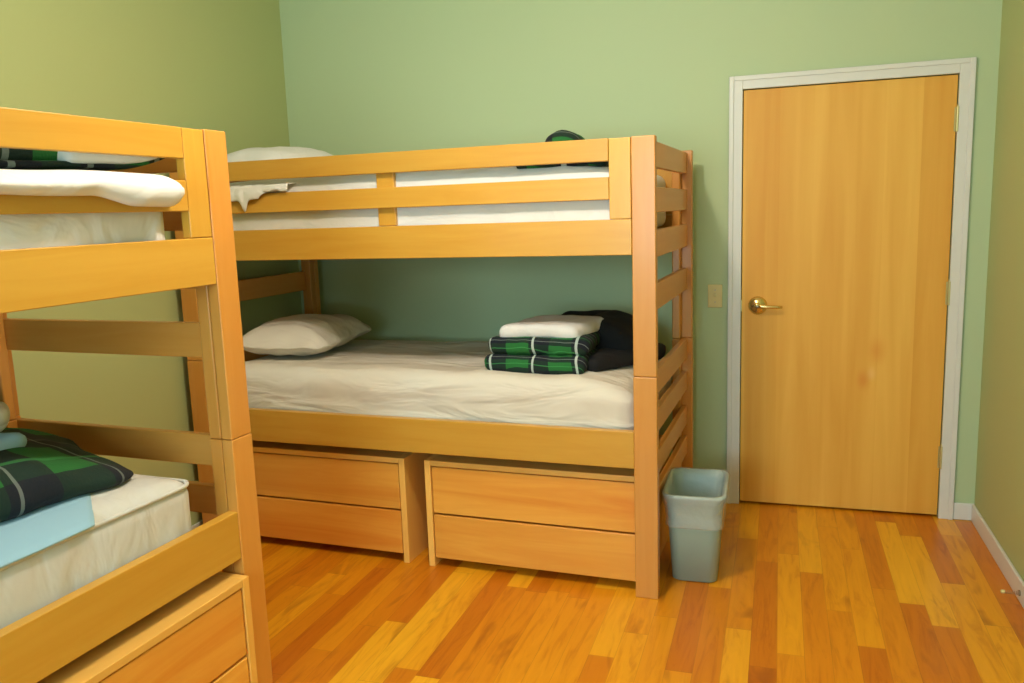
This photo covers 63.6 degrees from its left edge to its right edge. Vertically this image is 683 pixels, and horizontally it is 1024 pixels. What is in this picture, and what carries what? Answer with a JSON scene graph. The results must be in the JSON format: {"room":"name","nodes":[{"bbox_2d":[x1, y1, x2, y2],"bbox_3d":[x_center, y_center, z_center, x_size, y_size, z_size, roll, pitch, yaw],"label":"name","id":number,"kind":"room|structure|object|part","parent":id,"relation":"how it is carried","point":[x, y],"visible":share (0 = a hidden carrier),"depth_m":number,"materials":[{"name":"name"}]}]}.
{"room":"dormitory","nodes":[
{"label":"dormitory","id":0,"kind":"room"},
{"bbox_2d":[0,0,301,524],"bbox_3d":[-2.185,-0.109,2.072,0.120,2.750,6.030,1,9,18],"label":"wall","id":1,"kind":"structure","parent":0,"point":[217,65],"depth_m":3.61,"materials":[{"name":"green paint"}]},
{"bbox_2d":[193,520,202,528],"bbox_3d":[-2.078,1.208,2.253,0.014,0.083,5.775,1,9,18],"label":"baseboard","id":2,"kind":"structure","parent":1,"relation":"attached to","point":[199,523],"depth_m":3.98,"materials":[{"name":"white paint"}]},
{"bbox_2d":[220,499,1023,682],"bbox_3d":[-0.392,1.326,1.732,3.787,0.100,6.030,1,9,18],"label":"floor","id":3,"kind":"structure","parent":0,"point":[800,593],"depth_m":3.11,"materials":[{"name":"brown wood"}]},
{"bbox_2d":[0,107,272,682],"bbox_3d":[-1.636,0.435,1.661,1.000,1.767,2.176,1,10,21],"label":"bunk bed","id":4,"kind":"object","parent":3,"relation":"on","point":[40,643],"visible":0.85,"depth_m":2.26,"materials":[{"name":"brown wood"}]},
{"bbox_3d":[-1.731,-0.178,2.724,0.037,0.883,0.088,1,10,21],"label":"post","id":5,"kind":"part","parent":4,"relation":"part of","materials":[{"name":"brown wood"}]},
{"bbox_2d":[0,212,164,249],"bbox_3d":[-1.669,-0.202,1.529,0.919,0.244,1.848,1,10,21],"label":"mattress","id":6,"kind":"object","parent":4,"relation":"on","point":[17,231],"visible":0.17,"depth_m":1.94,"materials":[{"name":"white fabric"}]},
{"bbox_2d":[0,148,165,170],"bbox_3d":[-1.311,-0.453,1.957,0.538,0.120,0.804,1,10,21],"label":"plaid blanket","id":7,"kind":"object","parent":6,"relation":"on","point":[15,159],"visible":0.57,"depth_m":1.94,"materials":[{"name":"green fabric"}]},
{"bbox_2d":[0,169,184,206],"bbox_3d":[-1.318,-0.304,1.652,0.548,0.093,1.267,1,10,21],"label":"pillow","id":8,"kind":"object","parent":6,"relation":"on","point":[131,189],"visible":1,"depth_m":1.90,"materials":[{"name":"white fabric"}]},
{"bbox_3d":[-1.212,-0.384,1.357,0.024,0.082,1.830,1,10,21],"label":"guard rail","id":9,"kind":"part","parent":4,"relation":"part of","materials":[{"name":"brown wood"}]},
{"bbox_3d":[-1.207,-0.247,1.379,0.024,0.082,1.830,1,10,21],"label":"guard rail","id":10,"kind":"part","parent":4,"relation":"part of","materials":[{"name":"brown wood"}]},
{"bbox_2d":[0,474,193,628],"bbox_3d":[-1.642,0.602,1.654,0.929,0.267,1.853,1,10,21],"label":"mattress","id":11,"kind":"object","parent":4,"relation":"on","point":[133,519],"visible":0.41,"depth_m":2.05,"materials":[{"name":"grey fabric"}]},
{"bbox_2d":[0,495,94,568],"bbox_3d":[-1.226,0.466,1.756,0.241,0.054,0.995,1,10,21],"label":"sheet","id":12,"kind":"object","parent":11,"relation":"on","point":[23,537],"visible":0.6,"depth_m":1.92,"materials":[{"name":"blue fabric"}]},
{"bbox_2d":[0,431,134,524],"bbox_3d":[-1.431,0.342,2.025,0.633,0.202,1.203,1,10,21],"label":"plaid blanket","id":13,"kind":"object","parent":11,"relation":"on","point":[51,471],"visible":0.93,"depth_m":2.04,"materials":[{"name":"green fabric"}]},
{"bbox_2d":[0,400,27,449],"bbox_3d":[-1.464,0.243,2.046,0.379,0.150,0.396,-1,9,8],"label":"folded towel","id":14,"kind":"object","parent":13,"relation":"on","point":[8,440],"visible":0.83,"depth_m":2.14,"materials":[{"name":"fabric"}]},
{"bbox_3d":[-1.204,-0.070,1.408,0.032,0.132,1.996,1,10,21],"label":"rail","id":15,"kind":"part","parent":4,"relation":"part of","materials":[{"name":"brown wood"}]},
{"bbox_3d":[-1.176,0.732,1.535,0.032,0.146,1.996,1,10,21],"label":"rail","id":16,"kind":"part","parent":4,"relation":"part of","materials":[{"name":"brown wood"}]},
{"bbox_3d":[-0.872,-0.431,2.256,0.030,0.292,0.081,1,10,21],"label":"guard post","id":17,"kind":"part","parent":4,"relation":"part of","materials":[{"name":"brown wood"}]},
{"bbox_3d":[-0.832,-0.155,2.382,0.037,0.883,0.088,1,10,21],"label":"post","id":18,"kind":"part","parent":4,"relation":"part of","materials":[{"name":"brown wood"}]},
{"bbox_3d":[-0.802,0.718,2.520,0.038,0.883,0.090,1,10,21],"label":"post","id":19,"kind":"part","parent":4,"relation":"part of","materials":[{"name":"brown wood"}]},
{"bbox_2d":[37,571,257,682],"bbox_3d":[-1.227,0.996,2.154,0.620,0.478,0.945,1,10,21],"label":"chest","id":20,"kind":"object","parent":3,"relation":"on","point":[205,634],"visible":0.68,"depth_m":2.23,"materials":[{"name":"brown wood"}]},
{"bbox_3d":[-0.954,0.896,2.032,0.020,0.205,0.881,1,10,21],"label":"drawer","id":21,"kind":"part","parent":20,"relation":"part of","materials":[{"name":"brown wood"}]},
{"bbox_3d":[-0.947,1.102,2.064,0.020,0.196,0.881,1,10,21],"label":"drawer","id":22,"kind":"part","parent":20,"relation":"part of","materials":[{"name":"brown wood"}]},
{"bbox_3d":[-1.065,0.923,2.576,0.620,0.478,0.028,1,10,21],"label":"panel","id":23,"kind":"part","parent":20,"relation":"part of","materials":[{"name":"brown wood"}]},
{"bbox_2d":[252,440,432,562],"bbox_3d":[-0.797,0.681,4.044,0.945,0.478,0.620,1,10,20],"label":"chest","id":24,"kind":"object","parent":3,"relation":"on","point":[372,499],"visible":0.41,"depth_m":3.72,"materials":[{"name":"brown wood"}]},
{"bbox_3d":[-0.902,0.622,3.753,0.881,0.205,0.020,1,10,20],"label":"drawer","id":25,"kind":"part","parent":24,"relation":"part of","materials":[{"name":"brown wood"}]},
{"bbox_3d":[-0.805,0.457,4.008,0.889,0.024,0.620,1,10,20],"label":"panel","id":26,"kind":"part","parent":24,"relation":"part of","materials":[{"name":"brown wood"}]},
{"bbox_3d":[-0.894,0.828,3.785,0.881,0.196,0.020,1,10,20],"label":"drawer","id":27,"kind":"part","parent":24,"relation":"part of","materials":[{"name":"brown wood"}]},
{"bbox_3d":[-0.366,0.691,3.888,0.028,0.478,0.620,1,10,20],"label":"panel","id":28,"kind":"part","parent":24,"relation":"part of","materials":[{"name":"brown wood"}]},
{"bbox_2d":[169,135,692,598],"bbox_3d":[-0.313,0.033,3.912,2.176,1.767,1.000,1,10,20],"label":"bunk bed","id":29,"kind":"object","parent":3,"relation":"on","point":[632,192],"visible":0.72,"depth_m":3.32,"materials":[{"name":"brown wood"}]},
{"bbox_3d":[-1.471,-0.350,3.752,0.088,0.883,0.037,1,10,20],"label":"post","id":30,"kind":"part","parent":29,"relation":"part of","materials":[{"name":"brown wood"}]},
{"bbox_3d":[-1.442,0.523,3.890,0.090,0.883,0.038,1,10,20],"label":"post","id":31,"kind":"part","parent":29,"relation":"part of","materials":[{"name":"brown wood"}]},
{"bbox_3d":[-1.145,-0.502,4.644,0.088,0.883,0.037,1,10,20],"label":"post","id":32,"kind":"part","parent":29,"relation":"part of","materials":[{"name":"brown wood"}]},
{"bbox_3d":[-0.513,-0.616,3.377,0.080,0.282,0.022,1,10,20],"label":"guard post","id":33,"kind":"part","parent":29,"relation":"part of","materials":[{"name":"brown wood"}]},
{"bbox_3d":[-0.506,-0.721,3.332,1.830,0.082,0.024,1,10,20],"label":"guard rail","id":34,"kind":"part","parent":29,"relation":"part of","materials":[{"name":"brown wood"}]},
{"bbox_3d":[-0.501,-0.584,3.353,1.830,0.082,0.024,1,10,20],"label":"guard rail","id":35,"kind":"part","parent":29,"relation":"part of","materials":[{"name":"brown wood"}]},
{"bbox_3d":[-0.494,-0.407,3.384,1.996,0.132,0.032,1,10,20],"label":"rail","id":36,"kind":"part","parent":29,"relation":"part of","materials":[{"name":"brown wood"}]},
{"bbox_3d":[-0.466,0.394,3.511,1.996,0.146,0.032,1,10,20],"label":"rail","id":37,"kind":"part","parent":29,"relation":"part of","materials":[{"name":"brown wood"}]},
{"bbox_2d":[229,166,665,230],"bbox_3d":[-0.336,-0.632,3.806,1.955,0.303,0.921,1,10,20],"label":"mattress","id":38,"kind":"object","parent":29,"relation":"on","point":[589,209],"visible":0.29,"depth_m":3.32,"materials":[{"name":"white fabric"}]},
{"bbox_2d":[230,183,295,211],"bbox_3d":[-1.087,-0.641,3.648,0.381,0.132,0.242,1,10,20],"label":"loose sheet","id":39,"kind":"object","parent":38,"relation":"on","point":[242,194],"visible":0.77,"depth_m":3.54,"materials":[{"name":"white fabric"}]},
{"bbox_2d":[227,145,330,161],"bbox_3d":[-1.118,-0.868,4.020,0.431,0.164,0.619,2,10,25],"label":"pillow","id":40,"kind":"object","parent":38,"relation":"on","point":[253,153],"visible":0.24,"depth_m":3.80,"materials":[{"name":"white fabric"}]},
{"bbox_2d":[515,129,608,168],"bbox_3d":[0.276,-0.793,3.456,0.398,0.209,0.697,1,10,20],"label":"blanket","id":41,"kind":"object","parent":38,"relation":"on","point":[561,135],"visible":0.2,"depth_m":3.19,"materials":[{"name":"green fabric"}]},
{"bbox_2d":[245,340,667,429],"bbox_3d":[-0.300,0.192,3.934,1.973,0.285,0.924,1,10,20],"label":"mattress","id":42,"kind":"object","parent":29,"relation":"on","point":[451,380],"visible":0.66,"depth_m":3.52,"materials":[{"name":"beige fabric"}]},
{"bbox_2d":[243,313,371,354],"bbox_3d":[-1.022,-0.047,4.118,0.488,0.181,0.634,0,9,15],"label":"pillow","id":43,"kind":"object","parent":42,"relation":"on","point":[304,333],"visible":0.93,"depth_m":3.89,"materials":[{"name":"beige fabric"}]},
{"bbox_2d":[485,332,600,373],"bbox_3d":[0.158,0.029,3.582,0.450,0.167,0.454,1,10,20],"label":"folded blanket","id":44,"kind":"object","parent":42,"relation":"on","point":[520,353],"visible":0.77,"depth_m":3.38,"materials":[{"name":"green fabric"}]},
{"bbox_2d":[500,315,602,338],"bbox_3d":[0.181,-0.063,3.540,0.378,0.072,0.358,1,10,20],"label":"sheet","id":45,"kind":"object","parent":44,"relation":"on","point":[574,327],"visible":0.97,"depth_m":3.42,"materials":[{"name":"white fabric"}]},
{"bbox_2d":[561,309,666,372],"bbox_3d":[0.456,-0.014,3.683,0.467,0.212,0.662,-2,9,-2],"label":"blanket","id":46,"kind":"object","parent":42,"relation":"on","point":[615,350],"visible":0.48,"depth_m":3.54,"materials":[{"name":"black fabric"}]},
{"bbox_3d":[0.398,-0.597,3.025,0.081,0.292,0.030,1,10,20],"label":"guard post","id":47,"kind":"part","parent":29,"relation":"part of","materials":[{"name":"brown wood"}]},
{"bbox_3d":[0.489,-0.305,3.042,0.088,0.883,0.037,1,10,20],"label":"post","id":48,"kind":"part","parent":29,"relation":"part of","materials":[{"name":"brown wood"}]},
{"bbox_3d":[0.519,0.568,3.180,0.090,0.883,0.038,1,10,20],"label":"post","id":49,"kind":"part","parent":29,"relation":"part of","materials":[{"name":"brown wood"}]},
{"bbox_3d":[-0.167,-0.559,4.276,1.996,0.132,0.032,1,10,20],"label":"rail","id":50,"kind":"part","parent":29,"relation":"part of","materials":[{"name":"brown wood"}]},
{"bbox_3d":[0.725,-0.749,3.917,0.081,0.292,0.030,1,10,20],"label":"guard post","id":51,"kind":"part","parent":29,"relation":"part of","materials":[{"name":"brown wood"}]},
{"bbox_3d":[0.816,-0.458,3.934,0.088,0.883,0.037,1,10,20],"label":"post","id":52,"kind":"part","parent":29,"relation":"part of","materials":[{"name":"brown wood"}]},
{"bbox_3d":[0.846,0.415,4.072,0.090,0.883,0.038,1,10,20],"label":"post","id":53,"kind":"part","parent":29,"relation":"part of","materials":[{"name":"brown wood"}]},
{"bbox_2d":[424,435,669,580],"bbox_3d":[0.180,0.704,3.690,0.945,0.478,0.620,1,10,20],"label":"chest","id":54,"kind":"object","parent":3,"relation":"on","point":[555,517],"visible":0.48,"depth_m":3.40,"materials":[{"name":"brown wood"}]},
{"bbox_3d":[-0.251,0.694,3.846,0.028,0.478,0.620,1,10,20],"label":"panel","id":55,"kind":"part","parent":54,"relation":"part of","materials":[{"name":"brown wood"}]},
{"bbox_3d":[0.076,0.644,3.399,0.881,0.205,0.020,1,10,20],"label":"drawer","id":56,"kind":"part","parent":54,"relation":"part of","materials":[{"name":"brown wood"}]},
{"bbox_3d":[0.083,0.850,3.431,0.881,0.196,0.020,1,10,20],"label":"drawer","id":57,"kind":"part","parent":54,"relation":"part of","materials":[{"name":"brown wood"}]},
{"bbox_3d":[0.172,0.480,3.654,0.889,0.024,0.620,1,10,20],"label":"panel","id":58,"kind":"part","parent":54,"relation":"part of","materials":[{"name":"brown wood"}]},
{"bbox_3d":[0.611,0.714,3.534,0.028,0.478,0.620,1,10,20],"label":"panel","id":59,"kind":"part","parent":54,"relation":"part of","materials":[{"name":"brown wood"}]},
{"bbox_2d":[662,468,728,582],"bbox_3d":[0.771,0.768,3.449,0.262,0.383,0.388,1,9,17],"label":"wastebasket","id":60,"kind":"object","parent":3,"relation":"on","point":[695,497],"visible":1,"depth_m":3.32,"materials":[{"name":"grey plastic"}]},
{"bbox_2d":[279,0,1002,516],"bbox_3d":[0.463,-0.551,4.283,3.547,2.750,0.120,1,9,18],"label":"wall","id":61,"kind":"structure","parent":0,"point":[362,76],"depth_m":4.18,"materials":[{"name":"green paint"}]},
{"bbox_2d":[708,284,721,307],"bbox_3d":[1.006,-0.225,4.089,0.070,0.115,0.016,1,9,18],"label":"light switch","id":62,"kind":"object","parent":61,"relation":"attached to","point":[714,290],"visible":1,"depth_m":4.09,"materials":[{"name":"beige plastic"}]},
{"bbox_2d":[740,74,958,514],"bbox_3d":[1.567,-0.178,3.917,0.928,2.030,0.100,1,9,18],"label":"door","id":63,"kind":"structure","parent":61,"relation":"in","point":[848,187],"depth_m":3.92,"materials":[{"name":"brown wood"}]},
{"bbox_3d":[1.244,-0.168,3.985,0.117,0.024,0.026,1,9,18],"label":"lever","id":64,"kind":"part","parent":63,"relation":"part of","materials":[{"name":"gold metal"}]},
{"bbox_2d":[726,57,976,519],"bbox_3d":[1.559,-0.204,3.910,1.040,2.107,0.020,1,9,18],"label":"trim","id":65,"kind":"structure","parent":61,"relation":"attached to","point":[966,67],"depth_m":3.83,"materials":[{"name":"white paint"}]},
{"bbox_2d":[953,502,974,520],"bbox_3d":[2.133,0.803,3.897,0.089,0.083,0.014,1,9,18],"label":"baseboard","id":66,"kind":"structure","parent":61,"relation":"attached to","point":[961,511],"depth_m":3.89,"materials":[{"name":"white paint"}]},
{"bbox_2d":[974,0,1023,580],"bbox_3d":[1.304,-0.051,0.946,0.120,2.750,6.030,1,9,18],"label":"wall","id":67,"kind":"structure","parent":0,"point":[999,485],"depth_m":3.40,"materials":[{"name":"green paint"}]},
{"bbox_2d":[971,505,1023,607],"bbox_3d":[1.284,1.264,1.168,0.014,0.083,5.775,1,9,18],"label":"baseboard","id":68,"kind":"structure","parent":67,"relation":"attached to","point":[1007,568],"depth_m":3.39,"materials":[{"name":"white paint"}]},
{"bbox_2d":[1000,589,1020,595],"bbox_3d":[1.871,0.941,3.098,0.064,0.022,0.022,1,9,18],"label":"door stop","id":69,"kind":"object","parent":67,"relation":"attached to","point":[1001,590],"visible":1,"depth_m":3.09,"materials":[{"name":"metal"}]}
]}

